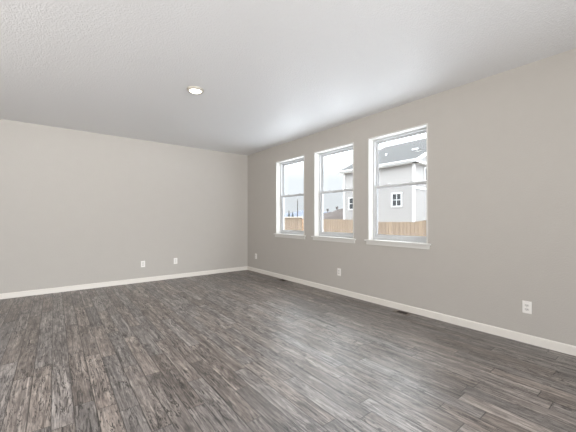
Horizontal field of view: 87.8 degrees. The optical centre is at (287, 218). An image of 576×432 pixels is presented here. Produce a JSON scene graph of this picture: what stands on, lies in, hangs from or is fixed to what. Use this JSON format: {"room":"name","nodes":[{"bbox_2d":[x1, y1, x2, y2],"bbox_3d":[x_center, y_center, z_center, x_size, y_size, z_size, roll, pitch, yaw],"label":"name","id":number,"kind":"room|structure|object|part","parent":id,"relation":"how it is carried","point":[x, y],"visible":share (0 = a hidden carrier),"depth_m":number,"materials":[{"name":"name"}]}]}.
{"room":"empty living room","nodes":[
{"label":"empty living room","id":0,"kind":"room"},
{"bbox_2d":[0,119,247,293],"bbox_3d":[-3.861,-0.148,4.953,7.210,2.700,0.200,0,0,-38],"label":"wall","id":1,"kind":"structure","parent":0,"point":[77,207],"depth_m":5.34,"materials":[{"name":"beige paint"}]},
{"bbox_2d":[0,266,246,298],"bbox_3d":[-3.722,1.160,4.926,6.996,0.083,0.014,0,0,-38],"label":"baseboard","id":2,"kind":"structure","parent":1,"relation":"attached to","point":[164,277],"depth_m":5.34,"materials":[{"name":"white paint"}]},
{"bbox_2d":[0,270,575,431],"bbox_3d":[-0.834,1.262,1.239,7.410,0.120,9.780,0,0,-38],"label":"floor","id":3,"kind":"structure","parent":0,"point":[243,350],"depth_m":2.45,"materials":[{"name":"grey wood"}]},
{"bbox_2d":[392,310,411,315],"bbox_3d":[1.463,1.199,3.832,0.116,0.005,0.210,0,0,-38],"label":"floor vent","id":4,"kind":"object","parent":3,"relation":"in","point":[396,311],"visible":1,"depth_m":3.83,"materials":[{"name":"brown metal"}]},
{"bbox_2d":[0,0,575,155],"bbox_3d":[-0.834,-1.598,1.239,7.410,0.200,9.780,0,0,-38],"label":"ceiling","id":5,"kind":"structure","parent":0,"point":[271,73],"depth_m":2.75,"materials":[{"name":"white paint"}]},
{"bbox_2d":[187,86,203,93],"bbox_3d":[-1.071,-1.481,3.468,0.189,0.034,0.189,0,0,-38],"label":"recessed light","id":6,"kind":"object","parent":5,"relation":"in","point":[192,89],"visible":1,"depth_m":3.43,"materials":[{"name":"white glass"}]},
{"bbox_2d":[248,48,575,345],"bbox_3d":[2.007,-0.148,3.458,0.200,2.700,9.780,0,0,-38],"label":"wall","id":7,"kind":"structure","parent":0,"point":[502,146],"depth_m":3.26,"materials":[{"name":"beige paint"}]},
{"bbox_2d":[274,155,305,238],"bbox_3d":[0.086,-0.400,5.879,0.219,1.548,0.974,0,0,-38],"label":"window","id":8,"kind":"structure","parent":7,"relation":"in","point":[280,232],"depth_m":6.18,"materials":[{"name":"white paint"}]},
{"bbox_3d":[0.138,-0.427,5.920,0.087,1.456,0.852,0,0,-38],"label":"frame","id":9,"kind":"part","parent":8,"relation":"part of","materials":[{"name":"white plastic"}]},
{"bbox_3d":[0.121,-0.105,5.907,0.030,0.753,0.808,0,0,-38],"label":"sash","id":10,"kind":"part","parent":8,"relation":"part of","materials":[{"name":"clear glass"}]},
{"bbox_3d":[0.147,-0.790,5.927,0.028,0.686,0.808,0,0,-38],"label":"sash","id":11,"kind":"part","parent":8,"relation":"part of","materials":[{"name":"clear glass"}]},
{"bbox_2d":[311,142,355,242],"bbox_3d":[0.793,-0.400,4.973,0.219,1.548,0.974,0,0,-38],"label":"window","id":12,"kind":"structure","parent":7,"relation":"in","point":[319,235],"depth_m":5.26,"materials":[{"name":"white paint"}]},
{"bbox_3d":[0.845,-0.427,5.013,0.087,1.456,0.852,0,0,-38],"label":"frame","id":13,"kind":"part","parent":12,"relation":"part of","materials":[{"name":"white plastic"}]},
{"bbox_3d":[0.829,-0.105,5.000,0.030,0.753,0.808,0,0,-38],"label":"sash","id":14,"kind":"part","parent":12,"relation":"part of","materials":[{"name":"clear glass"}]},
{"bbox_3d":[0.855,-0.790,5.021,0.028,0.686,0.808,0,0,-38],"label":"sash","id":15,"kind":"part","parent":12,"relation":"part of","materials":[{"name":"clear glass"}]},
{"bbox_2d":[337,268,340,275],"bbox_3d":[0.819,0.854,4.809,0.009,0.118,0.072,0,0,-38],"label":"wall outlet","id":16,"kind":"object","parent":7,"relation":"attached to","point":[338,269],"visible":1,"depth_m":4.80,"materials":[{"name":"white plastic"}]},
{"bbox_2d":[364,123,430,248],"bbox_3d":[1.500,-0.400,4.067,0.219,1.548,0.974,0,0,-38],"label":"window","id":17,"kind":"structure","parent":7,"relation":"in","point":[418,242],"depth_m":4.24,"materials":[{"name":"white paint"}]},
{"bbox_3d":[1.536,-0.105,4.095,0.030,0.753,0.808,0,0,-38],"label":"sash","id":18,"kind":"part","parent":17,"relation":"part of","materials":[{"name":"clear glass"}]},
{"bbox_3d":[1.562,-0.790,4.115,0.028,0.686,0.808,0,0,-38],"label":"sash","id":19,"kind":"part","parent":17,"relation":"part of","materials":[{"name":"clear glass"}]},
{"bbox_2d":[247,266,575,355],"bbox_3d":[1.923,1.160,3.392,0.014,0.083,9.380,0,0,-38],"label":"baseboard","id":20,"kind":"structure","parent":7,"relation":"attached to","point":[529,339],"depth_m":3.47,"materials":[{"name":"white paint"}]},
{"bbox_2d":[522,300,531,313],"bbox_3d":[2.312,0.856,2.897,0.009,0.118,0.072,0,0,-38],"label":"wall outlet","id":21,"kind":"object","parent":7,"relation":"attached to","point":[526,305],"visible":1,"depth_m":2.89,"materials":[{"name":"white plastic"}]},
{"label":"outside","id":22,"kind":"structure","parent":0,"visible":0},
{"bbox_3d":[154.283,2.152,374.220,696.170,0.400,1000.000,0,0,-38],"label":"ground","id":23,"kind":"structure","parent":22,"visible":0},
{"bbox_2d":[284,217,303,230],"bbox_3d":[-2.224,0.922,19.134,0.225,2.060,9.690,0,0,-38],"label":"fence","id":24,"kind":"object","parent":23,"relation":"on","point":[290,223],"visible":0.1,"depth_m":15.81,"materials":[{"name":"brown wood"}]},
{"bbox_2d":[323,219,425,236],"bbox_3d":[3.779,0.952,11.515,0.139,1.999,9.590,0,0,-38],"label":"fence","id":25,"kind":"object","parent":23,"relation":"on","point":[417,228],"visible":0.16,"depth_m":11.36,"materials":[{"name":"brown wood"}]},
{"bbox_3d":[1.540,0.965,14.287,0.021,1.933,2.367,0,0,-38],"label":"board panel","id":26,"kind":"part","parent":25,"relation":"part of","materials":[{"name":"brown wood"}]},
{"bbox_3d":[3.002,0.974,12.415,0.022,1.916,2.367,0,0,-38],"label":"board panel","id":27,"kind":"part","parent":25,"relation":"part of","materials":[{"name":"brown wood"}]},
{"bbox_3d":[4.464,0.976,10.543,0.022,1.912,2.367,0,0,-38],"label":"board panel","id":28,"kind":"part","parent":25,"relation":"part of","materials":[{"name":"brown wood"}]},
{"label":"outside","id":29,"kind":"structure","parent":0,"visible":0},
{"bbox_3d":[6.591,1.947,24.178,19.850,0.010,50.000,0,0,-38],"label":"yard","id":30,"kind":"structure","parent":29,"visible":0},
{"bbox_2d":[337,138,425,221],"bbox_3d":[10.301,-2.161,23.586,12.130,8.225,6.200,0,0,-38],"label":"house","id":31,"kind":"structure","parent":30,"relation":"on","point":[405,162],"depth_m":19.00,"materials":[{"name":"grey"}]},
{"bbox_3d":[4.701,-1.103,21.560,0.008,0.750,0.700,0,0,-38],"label":"pane","id":32,"kind":"part","parent":31,"relation":"part of","materials":[{"name":"clear glass"}]},
{"bbox_3d":[6.831,-1.193,18.827,0.053,0.930,0.770,0,0,-38],"label":"window casing","id":33,"kind":"part","parent":31,"relation":"part of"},
{"bbox_3d":[6.833,-1.193,18.829,0.008,0.730,0.570,0,0,-38],"label":"pane","id":34,"kind":"part","parent":31,"relation":"part of","materials":[{"name":"clear glass"}]},
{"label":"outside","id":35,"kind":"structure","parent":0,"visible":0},
{"bbox_2d":[284,210,326,218],"bbox_3d":[63.803,-8.592,576.350,150.000,21.088,530.000,0,0,-38],"label":"hill","id":36,"kind":"structure","parent":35,"point":[301,212],"depth_m":575.47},
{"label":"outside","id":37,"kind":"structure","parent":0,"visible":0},
{"bbox_2d":[323,208,342,218],"bbox_3d":[10.543,-0.361,59.616,10.000,4.625,21.000,0,0,-38],"label":"roof","id":38,"kind":"structure","parent":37,"point":[337,214],"depth_m":58.63,"materials":[{"name":"grey"}]}
]}

